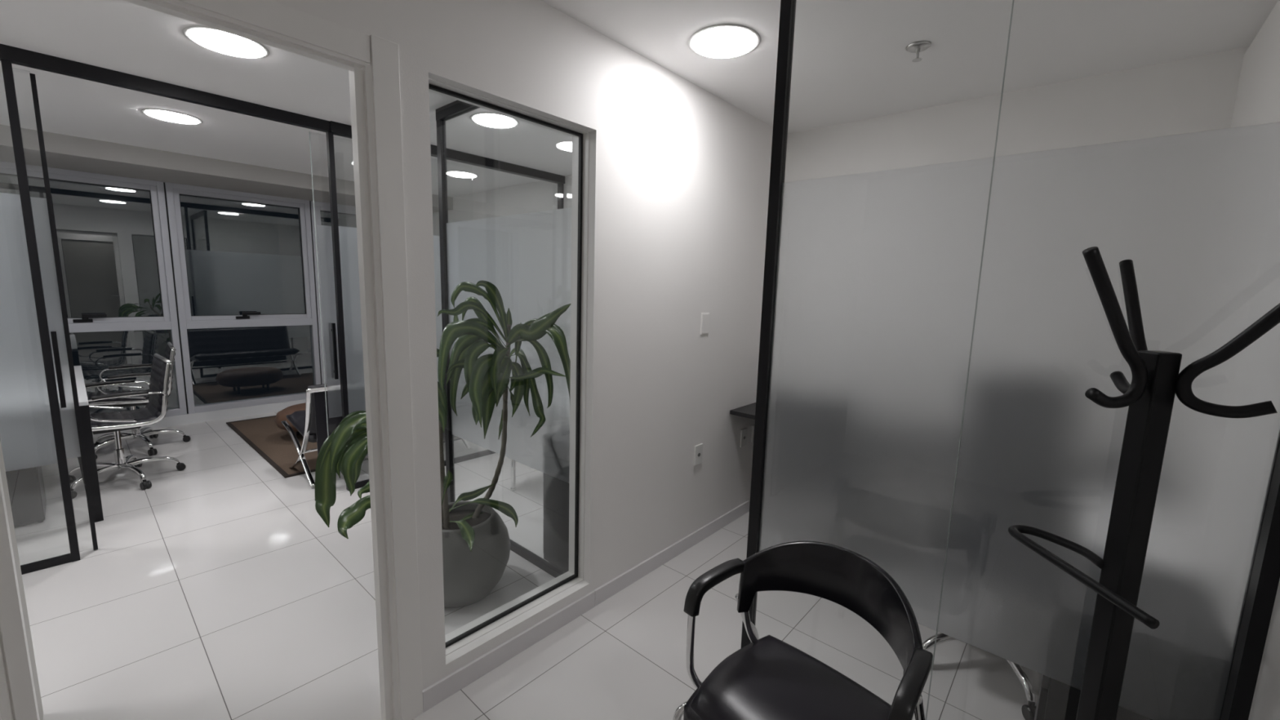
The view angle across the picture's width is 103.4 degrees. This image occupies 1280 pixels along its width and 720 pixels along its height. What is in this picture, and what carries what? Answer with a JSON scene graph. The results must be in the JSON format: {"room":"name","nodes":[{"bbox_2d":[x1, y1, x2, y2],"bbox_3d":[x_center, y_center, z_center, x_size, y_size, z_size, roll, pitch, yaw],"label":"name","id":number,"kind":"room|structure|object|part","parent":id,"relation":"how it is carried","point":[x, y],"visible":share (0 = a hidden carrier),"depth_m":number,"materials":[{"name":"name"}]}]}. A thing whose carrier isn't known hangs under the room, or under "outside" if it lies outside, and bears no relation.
{"room":"office waiting area","nodes":[
{"label":"office waiting area","id":0,"kind":"room"},
{"bbox_2d":[92,399,306,436],"bbox_3d":[-4.631,0.581,5.270,0.235,0.100,4.790,9,11,41],"label":"wall","id":1,"kind":"structure","parent":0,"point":[180,420],"depth_m":5.31,"materials":[{"name":"grey painted plaster"}]},
{"bbox_2d":[0,160,186,417],"bbox_3d":[-4.986,-0.523,4.542,0.142,2.270,1.198,9,11,41],"label":"window","id":2,"kind":"structure","parent":1,"relation":"attached to","point":[168,321],"depth_m":4.80,"materials":[{"name":"silver metal"}]},
{"bbox_3d":[-4.988,-0.970,4.490,0.065,1.280,1.098,9,11,41],"label":"sash","id":3,"kind":"part","parent":2,"relation":"part of","materials":[{"name":"silver metal"}]},
{"bbox_3d":[-4.949,-0.376,4.546,0.058,0.076,0.210,9,11,41],"label":"handle","id":4,"kind":"part","parent":2,"relation":"part of","materials":[{"name":"black"}]},
{"bbox_2d":[163,182,321,413],"bbox_3d":[-4.585,-0.576,4.992,0.142,2.270,2.432,9,11,41],"label":"window","id":5,"kind":"structure","parent":1,"relation":"attached to","point":[186,321],"depth_m":5.29,"materials":[{"name":"silver metal"}]},
{"bbox_3d":[-4.185,-1.076,5.390,0.065,1.280,1.098,9,11,41],"label":"sash","id":6,"kind":"part","parent":5,"relation":"part of","materials":[{"name":"silver metal"}]},
{"bbox_3d":[-4.186,-0.477,5.401,0.058,0.076,0.210,9,11,41],"label":"handle","id":7,"kind":"part","parent":5,"relation":"part of","materials":[{"name":"black"}]},
{"bbox_2d":[310,200,355,384],"bbox_3d":[-3.363,-0.738,6.362,0.142,2.270,1.254,9,11,41],"label":"window","id":8,"kind":"structure","parent":1,"relation":"attached to","point":[318,206],"depth_m":5.87,"materials":[{"name":"silver metal"}]},
{"bbox_3d":[-3.364,-1.185,6.310,0.065,1.280,1.154,9,11,41],"label":"sash","id":9,"kind":"part","parent":8,"relation":"part of","materials":[{"name":"silver metal"}]},
{"bbox_2d":[0,124,453,212],"bbox_3d":[-4.213,-1.780,4.619,1.010,0.240,4.790,9,11,41],"label":"wall","id":10,"kind":"structure","parent":0,"point":[65,152],"depth_m":4.34,"materials":[{"name":"paint"}]},
{"bbox_2d":[441,500,511,608],"bbox_3d":[-0.875,0.939,2.459,0.476,0.395,0.476,9,11,41],"label":"pot","id":11,"kind":"object","parent":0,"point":[468,577],"depth_m":2.31,"materials":[{"name":"grey ceramic"}]},
{"bbox_2d":[272,0,773,689],"bbox_3d":[-0.732,-0.019,1.721,0.150,2.510,4.790,9,11,41],"label":"wall","id":12,"kind":"structure","parent":0,"point":[679,174],"depth_m":2.34,"materials":[{"name":"paint"}]},
{"bbox_2d":[0,0,423,719],"bbox_3d":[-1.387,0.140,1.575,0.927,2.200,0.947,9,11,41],"label":"door frame","id":13,"kind":"structure","parent":12,"relation":"in","point":[374,76],"depth_m":1.50,"materials":[{"name":"white paint"}]},
{"bbox_3d":[-1.022,-0.837,1.125,0.008,0.072,0.793,9,11,41],"label":"casing","id":14,"kind":"part","parent":13,"relation":"part of","materials":[{"name":"white paint"}]},
{"bbox_3d":[-0.760,0.164,1.597,0.012,2.180,0.075,9,11,41],"label":"casing","id":15,"kind":"part","parent":13,"relation":"part of","materials":[{"name":"white paint"}]},
{"bbox_2d":[428,78,589,655],"bbox_3d":[-0.508,0.071,2.013,0.093,2.011,0.708,9,11,41],"label":"window","id":16,"kind":"structure","parent":12,"relation":"in","point":[467,634],"depth_m":2.20,"materials":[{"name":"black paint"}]},
{"bbox_2d":[422,499,750,711],"bbox_3d":[0.055,1.092,2.693,0.012,0.079,2.472,9,11,41],"label":"baseboard","id":17,"kind":"structure","parent":12,"relation":"attached to","point":[455,682],"depth_m":2.23,"materials":[{"name":"paint"}]},
{"bbox_2d":[693,443,702,466],"bbox_3d":[0.338,0.547,2.921,0.012,0.118,0.075,9,11,41],"label":"wall outlet","id":18,"kind":"object","parent":12,"relation":"attached to","point":[698,452],"visible":1,"depth_m":2.91,"materials":[{"name":"white plastic"}]},
{"bbox_2d":[700,313,709,334],"bbox_3d":[0.364,-0.202,2.823,0.007,0.118,0.075,9,11,41],"label":"blank cover plate","id":19,"kind":"object","parent":12,"relation":"attached to","point":[704,317],"visible":1,"depth_m":2.82,"materials":[{"name":"paint"}]},
{"bbox_2d":[729,402,755,419],"bbox_3d":[1.449,0.505,2.712,1.933,0.212,0.514,9,11,41],"label":"desk","id":20,"kind":"object","parent":12,"relation":"attached to","point":[748,411],"visible":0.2,"depth_m":3.12,"materials":[{"name":"black laminate"}]},
{"bbox_2d":[739,427,747,447],"bbox_3d":[0.679,0.508,3.304,0.012,0.118,0.075,9,11,41],"label":"wall outlet","id":21,"kind":"object","parent":12,"relation":"attached to","point":[744,432],"visible":1,"depth_m":3.29,"materials":[{"name":"white plastic"}]},
{"bbox_2d":[751,425,754,442],"bbox_3d":[0.777,0.495,3.414,0.012,0.118,0.075,9,11,41],"label":"wall outlet","id":22,"kind":"object","parent":12,"relation":"attached to","point":[753,426],"visible":0.39,"depth_m":3.39,"materials":[{"name":"white plastic"}]},
{"bbox_2d":[13,411,1037,719],"bbox_3d":[-1.726,1.125,2.743,8.110,0.100,4.990,9,11,41],"label":"floor","id":23,"kind":"structure","parent":0,"point":[219,588],"depth_m":2.26,"materials":[{"name":"ceramic"}]},
{"bbox_2d":[5,466,46,526],"bbox_3d":[-3.776,0.766,3.083,0.397,0.400,0.160,9,11,41],"label":"computer tower","id":24,"kind":"object","parent":23,"relation":"on","point":[26,489],"visible":0.46,"depth_m":2.98,"materials":[{"name":"black laminate"}]},
{"bbox_2d":[73,365,103,522],"bbox_3d":[-4.170,0.546,3.325,1.740,0.745,0.755,9,11,41],"label":"office desk","id":25,"kind":"object","parent":23,"relation":"on","point":[81,388],"visible":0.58,"depth_m":3.03,"materials":[{"name":"grey laminate"}]},
{"bbox_3d":[-3.318,0.626,3.021,0.050,0.720,0.090,9,11,41],"label":"leg","id":26,"kind":"part","parent":25,"relation":"part of","materials":[{"name":"black"}]},
{"bbox_2d":[62,353,186,498],"bbox_3d":[-3.742,0.440,3.638,0.663,0.888,0.641,8,10,38],"label":"office chair","id":27,"kind":"object","parent":23,"relation":"on","point":[155,411],"visible":0.78,"depth_m":3.63,"materials":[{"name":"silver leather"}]},
{"bbox_3d":[-3.930,0.784,3.635,0.295,0.087,0.040,0,8,-13],"label":"leg","id":28,"kind":"part","parent":27,"relation":"part of","materials":[{"name":"silver metal"}]},
{"bbox_3d":[-3.785,0.806,3.509,0.040,0.087,0.295,2,8,5],"label":"leg","id":29,"kind":"part","parent":27,"relation":"part of","materials":[{"name":"silver metal"}]},
{"bbox_3d":[-3.950,0.277,3.796,0.060,0.203,0.429,8,10,38],"label":"armrest","id":30,"kind":"part","parent":27,"relation":"part of","materials":[{"name":"silver metal"}]},
{"bbox_3d":[-3.778,0.429,3.598,0.470,0.055,0.457,8,10,38],"label":"seat","id":31,"kind":"part","parent":27,"relation":"part of","materials":[{"name":"black leather"}]},
{"bbox_3d":[-3.524,0.337,3.460,0.060,0.203,0.429,8,10,38],"label":"armrest","id":32,"kind":"part","parent":27,"relation":"part of","materials":[{"name":"silver metal"}]},
{"bbox_3d":[-3.551,0.259,3.454,0.012,0.434,0.551,8,10,38],"label":"rail","id":33,"kind":"part","parent":27,"relation":"part of","materials":[{"name":"silver metal"}]},
{"bbox_3d":[-3.853,0.760,3.811,0.040,0.087,0.295,-3,9,-30],"label":"leg","id":34,"kind":"part","parent":27,"relation":"part of","materials":[{"name":"silver metal"}]},
{"bbox_3d":[-3.619,0.796,3.607,0.295,0.087,0.040,5,9,23],"label":"leg","id":35,"kind":"part","parent":27,"relation":"part of","materials":[{"name":"silver metal"}]},
{"bbox_3d":[-3.661,0.768,3.794,0.040,0.087,0.295,9,11,41],"label":"leg","id":36,"kind":"part","parent":27,"relation":"part of","materials":[{"name":"silver metal"}]},
{"bbox_3d":[-3.603,0.199,3.778,0.470,0.411,0.112,8,10,38],"label":"backrest","id":37,"kind":"part","parent":27,"relation":"part of","materials":[{"name":"black leather"}]},
{"bbox_2d":[87,342,191,459],"bbox_3d":[-4.321,0.325,4.328,0.663,0.888,0.641,9,11,44],"label":"office chair","id":38,"kind":"object","parent":23,"relation":"on","point":[133,401],"visible":0.66,"depth_m":4.29,"materials":[{"name":"silver metal"}]},
{"bbox_3d":[-4.513,0.666,4.344,0.295,0.087,0.040,1,8,-7],"label":"leg","id":39,"kind":"part","parent":38,"relation":"part of","materials":[{"name":"silver metal"}]},
{"bbox_3d":[-4.382,0.689,4.204,0.040,0.087,0.295,3,8,11],"label":"leg","id":40,"kind":"part","parent":38,"relation":"part of","materials":[{"name":"silver metal"}]},
{"bbox_3d":[-4.360,0.314,4.292,0.470,0.055,0.457,9,11,44],"label":"seat","id":41,"kind":"part","parent":38,"relation":"part of","materials":[{"name":"black leather"}]},
{"bbox_3d":[-4.510,0.160,4.506,0.060,0.203,0.429,9,11,44],"label":"armrest","id":42,"kind":"part","parent":38,"relation":"part of","materials":[{"name":"silver metal"}]},
{"bbox_3d":[-4.146,0.146,4.127,0.012,0.434,0.551,9,11,44],"label":"rail","id":43,"kind":"part","parent":38,"relation":"part of","materials":[{"name":"silver metal"}]},
{"bbox_3d":[-4.120,0.225,4.130,0.060,0.203,0.429,9,11,44],"label":"armrest","id":44,"kind":"part","parent":38,"relation":"part of","materials":[{"name":"silver metal"}]},
{"bbox_3d":[-4.206,0.683,4.285,0.295,0.087,0.040,6,9,29],"label":"leg","id":45,"kind":"part","parent":38,"relation":"part of","materials":[{"name":"silver metal"}]},
{"bbox_3d":[-4.419,0.644,4.511,0.040,0.087,0.295,-2,9,-25],"label":"leg","id":46,"kind":"part","parent":38,"relation":"part of","materials":[{"name":"silver metal"}]},
{"bbox_3d":[-4.229,0.655,4.475,0.295,0.087,0.040,-6,11,-43],"label":"leg","id":47,"kind":"part","parent":38,"relation":"part of","materials":[{"name":"silver metal"}]},
{"bbox_3d":[-4.165,0.086,4.455,0.470,0.411,0.112,9,11,44],"label":"backrest","id":48,"kind":"part","parent":38,"relation":"part of","materials":[{"name":"black leather"}]},
{"bbox_2d":[0,43,564,574],"bbox_3d":[-2.346,-0.267,3.131,0.065,2.510,4.790,9,11,41],"label":"glass wall","id":49,"kind":"structure","parent":23,"relation":"on","point":[31,431],"depth_m":2.51,"materials":[{"name":"black"}]},
{"bbox_3d":[-2.936,-0.159,2.487,0.040,2.447,0.030,9,11,41],"label":"post","id":50,"kind":"part","parent":49,"relation":"part of","materials":[{"name":"black"}]},
{"bbox_3d":[-3.477,1.100,2.089,0.030,0.038,1.500,9,11,41],"label":"rail","id":51,"kind":"part","parent":49,"relation":"part of","materials":[{"name":"black"}]},
{"bbox_2d":[29,72,97,550],"bbox_3d":[-3.315,-0.122,2.168,0.089,2.436,1.147,9,11,41],"label":"door","id":52,"kind":"structure","parent":49,"relation":"in","point":[42,208],"depth_m":2.56,"materials":[{"name":"black"}]},
{"bbox_3d":[-2.957,0.049,2.569,0.040,0.390,0.018,9,11,41],"label":"handle","id":53,"kind":"part","parent":52,"relation":"part of","materials":[{"name":"black"}]},
{"bbox_2d":[308,131,342,436],"bbox_3d":[-1.792,-0.328,3.874,0.089,2.428,1.160,9,11,41],"label":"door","id":54,"kind":"structure","parent":49,"relation":"in","point":[325,249],"depth_m":3.48,"materials":[{"name":"grey"}]},
{"bbox_3d":[-2.121,-0.062,3.506,0.040,0.390,0.018,9,11,41],"label":"handle","id":55,"kind":"part","parent":54,"relation":"part of","materials":[{"name":"black"}]},
{"bbox_3d":[-2.059,-0.275,3.469,0.040,2.447,0.030,9,11,41],"label":"post","id":56,"kind":"part","parent":49,"relation":"part of","materials":[{"name":"black"}]},
{"bbox_3d":[-1.453,0.832,4.356,0.030,0.038,1.898,9,11,41],"label":"rail","id":57,"kind":"part","parent":49,"relation":"part of","materials":[{"name":"black"}]},
{"bbox_3d":[-0.777,-0.445,4.906,0.040,2.447,0.040,9,11,41],"label":"post","id":58,"kind":"part","parent":49,"relation":"part of","materials":[{"name":"black"}]},
{"bbox_2d":[226,415,461,478],"bbox_3d":[-2.910,0.693,5.128,2.100,0.011,1.680,9,11,41],"label":"area rug","id":59,"kind":"object","parent":23,"relation":"on","point":[274,444],"visible":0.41,"depth_m":4.57,"materials":[{"name":"brown carpet"}]},
{"bbox_2d":[274,402,306,435],"bbox_3d":[-3.083,0.569,4.863,0.561,0.302,0.713,9,11,41],"label":"ottoman","id":60,"kind":"object","parent":59,"relation":"on","point":[281,416],"visible":0.2,"depth_m":4.60,"materials":[{"name":"brown leather"}]},
{"bbox_2d":[281,383,471,488],"bbox_3d":[-2.166,0.464,4.248,0.713,0.739,1.261,9,11,41],"label":"lounge sofa","id":61,"kind":"object","parent":59,"relation":"on","point":[311,423],"visible":0.28,"depth_m":3.65,"materials":[{"name":"black leather"}]},
{"bbox_2d":[285,410,316,442],"bbox_3d":[-2.223,0.464,4.299,0.523,0.162,1.200,9,11,41],"label":"seat cushion","id":62,"kind":"object","parent":61,"relation":"on","point":[297,419],"depth_m":3.88,"materials":[{"name":"black leather"}]},
{"bbox_3d":[-2.001,0.316,4.083,0.207,0.392,1.200,9,11,41],"label":"backrest","id":63,"kind":"part","parent":61,"relation":"part of","materials":[{"name":"black leather"}]},
{"bbox_2d":[315,280,570,608],"bbox_3d":[-0.889,0.408,2.227,0.637,1.512,1.022,9,11,41],"label":"dracaena","id":64,"kind":"object","parent":23,"relation":"on","point":[476,541],"visible":0.84,"depth_m":2.33,"materials":[{"name":"green plant"}]},
{"bbox_2d":[510,458,515,491],"bbox_3d":[-0.296,0.635,3.474,1.280,0.741,0.620,9,11,41],"label":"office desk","id":65,"kind":"object","parent":23,"relation":"on","point":[513,463],"visible":0.15,"depth_m":3.69,"materials":[{"name":"grey laminate"}]},
{"bbox_2d":[543,472,568,572],"bbox_3d":[-0.284,0.749,2.754,0.333,0.722,0.403,9,11,41],"label":"drawer pedestal","id":66,"kind":"object","parent":23,"relation":"on","point":[556,491],"visible":0.27,"depth_m":2.63,"materials":[{"name":"black laminate"}]},
{"bbox_2d":[672,541,933,719],"bbox_3d":[0.390,0.942,1.276,0.492,0.815,0.559,-6,11,-43],"label":"chair","id":67,"kind":"object","parent":23,"relation":"on","point":[769,677],"visible":1,"depth_m":1.33,"materials":[{"name":"black leather"}]},
{"bbox_3d":[0.153,1.117,1.349,0.245,0.434,0.061,1,8,-3],"label":"leg","id":68,"kind":"part","parent":67,"relation":"part of","materials":[{"name":"silver metal"}]},
{"bbox_3d":[0.209,0.627,1.402,0.210,0.094,0.039,-5,10,-37],"label":"armrest","id":69,"kind":"part","parent":67,"relation":"part of","materials":[{"name":"black plastic"}]},
{"bbox_3d":[0.333,0.982,1.568,0.025,0.620,0.177,9,11,42],"label":"leg","id":70,"kind":"part","parent":67,"relation":"part of","materials":[{"name":"silver metal"}]},
{"bbox_3d":[0.395,0.901,1.274,0.410,0.093,0.483,-6,11,-43],"label":"seat","id":71,"kind":"part","parent":67,"relation":"part of","materials":[{"name":"black plastic"}]},
{"bbox_3d":[0.509,0.637,1.338,0.188,0.223,0.483,-6,11,-43],"label":"backrest","id":72,"kind":"part","parent":67,"relation":"part of","materials":[{"name":"black plastic"}]},
{"bbox_3d":[0.556,0.689,1.038,0.039,0.094,0.210,9,11,40],"label":"armrest","id":73,"kind":"part","parent":67,"relation":"part of","materials":[{"name":"black plastic"}]},
{"bbox_3d":[0.668,1.042,1.218,0.177,0.620,0.025,-5,10,-39],"label":"leg","id":74,"kind":"part","parent":67,"relation":"part of","materials":[{"name":"silver metal"}]},
{"bbox_2d":[435,0,1279,719],"bbox_3d":[0.038,-0.051,2.089,3.373,2.510,0.075,9,11,41],"label":"glass wall","id":75,"kind":"structure","parent":23,"relation":"on","point":[872,285],"depth_m":1.32,"materials":[{"name":"black"}]},
{"bbox_3d":[-1.216,-0.209,3.172,0.045,2.447,0.034,9,11,41],"label":"post","id":76,"kind":"part","parent":75,"relation":"part of","materials":[{"name":"black"}]},
{"bbox_3d":[-0.785,1.054,2.938,1.195,0.038,0.030,9,11,41],"label":"rail","id":77,"kind":"part","parent":75,"relation":"part of","materials":[{"name":"black"}]},
{"bbox_3d":[0.437,0.038,1.767,0.036,2.447,0.034,9,11,41],"label":"post","id":78,"kind":"part","parent":75,"relation":"part of","materials":[{"name":"black"}]},
{"bbox_3d":[0.667,0.071,1.566,0.580,2.442,0.008,9,11,41],"label":"glass pane","id":79,"kind":"part","parent":75,"relation":"part of","materials":[{"name":"clear glass"}]},
{"bbox_3d":[1.089,0.136,1.197,0.542,2.442,0.008,9,11,41],"label":"glass pane","id":80,"kind":"part","parent":75,"relation":"part of","materials":[{"name":"clear glass"}]},
{"bbox_3d":[1.288,0.172,0.998,0.025,2.447,0.072,9,11,41],"label":"post","id":81,"kind":"part","parent":75,"relation":"part of","materials":[{"name":"black"}]},
{"bbox_2d":[922,368,1035,719],"bbox_3d":[1.482,0.661,2.054,0.664,1.189,0.648,8,10,38],"label":"office chair","id":82,"kind":"object","parent":23,"relation":"on","point":[1028,710],"visible":0.05,"depth_m":1.87,"materials":[{"name":"silver metal"}]},
{"bbox_3d":[1.288,1.152,2.081,0.295,0.087,0.040,0,8,-11],"label":"leg","id":83,"kind":"part","parent":82,"relation":"part of","materials":[{"name":"silver metal"}]},
{"bbox_3d":[1.326,0.431,2.147,0.012,0.734,0.551,8,10,38],"label":"rail","id":84,"kind":"part","parent":82,"relation":"part of","materials":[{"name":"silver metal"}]},
{"bbox_3d":[1.429,1.175,1.951,0.040,0.087,0.295,3,8,7],"label":"leg","id":85,"kind":"part","parent":82,"relation":"part of","materials":[{"name":"silver metal"}]},
{"bbox_2d":[1031,671,1152,719],"bbox_3d":[1.302,0.986,1.410,0.328,0.722,0.398,9,11,41],"label":"drawer pedestal","id":86,"kind":"object","parent":23,"relation":"on","point":[1056,700],"visible":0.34,"depth_m":1.32,"materials":[{"name":"black laminate"}]},
{"bbox_3d":[1.186,0.967,1.511,0.018,0.010,0.100,9,11,41],"label":"handle","id":87,"kind":"part","parent":86,"relation":"part of","materials":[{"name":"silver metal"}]},
{"bbox_3d":[1.199,0.969,1.500,0.016,0.203,0.370,9,11,41],"label":"drawer","id":88,"kind":"part","parent":86,"relation":"part of","materials":[{"name":"black laminate"}]},
{"bbox_3d":[1.205,0.760,1.470,0.016,0.203,0.370,9,11,41],"label":"drawer","id":89,"kind":"part","parent":86,"relation":"part of","materials":[{"name":"black laminate"}]},
{"bbox_2d":[1008,246,1279,719],"bbox_3d":[0.991,0.585,1.061,0.380,1.596,0.392,4,9,17],"label":"coat rack","id":90,"kind":"object","parent":23,"relation":"on","point":[1149,397],"visible":1,"depth_m":1.00,"materials":[{"name":"black metal"}]},
{"bbox_2d":[0,0,1278,197],"bbox_3d":[-1.227,-1.392,2.000,6.970,0.100,4.990,9,11,41],"label":"ceiling","id":91,"kind":"structure","parent":0,"point":[851,62],"depth_m":2.28,"materials":[{"name":"paint"}]},
{"bbox_2d":[141,108,203,124],"bbox_3d":[-3.017,-1.568,3.262,0.296,0.010,0.296,9,11,41],"label":"recessed light","id":92,"kind":"object","parent":91,"relation":"in","point":[166,115],"visible":1,"depth_m":3.24,"materials":[{"name":"white"}]},
{"bbox_2d":[182,26,269,58],"bbox_3d":[-1.804,-1.383,2.212,0.296,0.010,0.296,9,11,41],"label":"recessed light","id":93,"kind":"object","parent":91,"relation":"in","point":[218,41],"visible":0.93,"depth_m":2.19,"materials":[{"name":"white"}]},
{"bbox_2d":[470,112,519,128],"bbox_3d":[-0.908,-1.494,3.159,0.296,0.010,0.296,9,11,41],"label":"recessed light","id":94,"kind":"object","parent":91,"relation":"in","point":[487,119],"visible":1,"depth_m":3.13,"materials":[{"name":"white"}]},
{"bbox_2d":[688,23,760,58],"bbox_3d":[0.345,-1.304,2.082,0.296,0.010,0.296,9,11,41],"label":"recessed light","id":95,"kind":"object","parent":91,"relation":"in","point":[721,42],"visible":1,"depth_m":2.06,"materials":[{"name":"white"}]},
{"bbox_2d":[905,40,931,62],"bbox_3d":[1.139,-1.258,2.072,0.092,0.055,0.092,9,11,41],"label":"sprinkler","id":96,"kind":"object","parent":91,"relation":"attached to","point":[917,47],"visible":1,"depth_m":2.06,"materials":[{"name":"grey metal"}]},
{"bbox_2d":[432,46,1248,524],"bbox_3d":[-0.061,-0.382,4.382,8.110,2.510,0.120,9,11,41],"label":"wall","id":97,"kind":"structure","parent":0,"point":[1197,94],"depth_m":2.50,"materials":[{"name":"paint"}]},
{"bbox_2d":[1230,0,1279,719],"bbox_3d":[1.670,0.107,1.308,0.127,2.510,2.240,9,11,41],"label":"wall","id":98,"kind":"structure","parent":0,"point":[1257,101],"depth_m":1.58,"materials":[{"name":"paint"}]}
]}

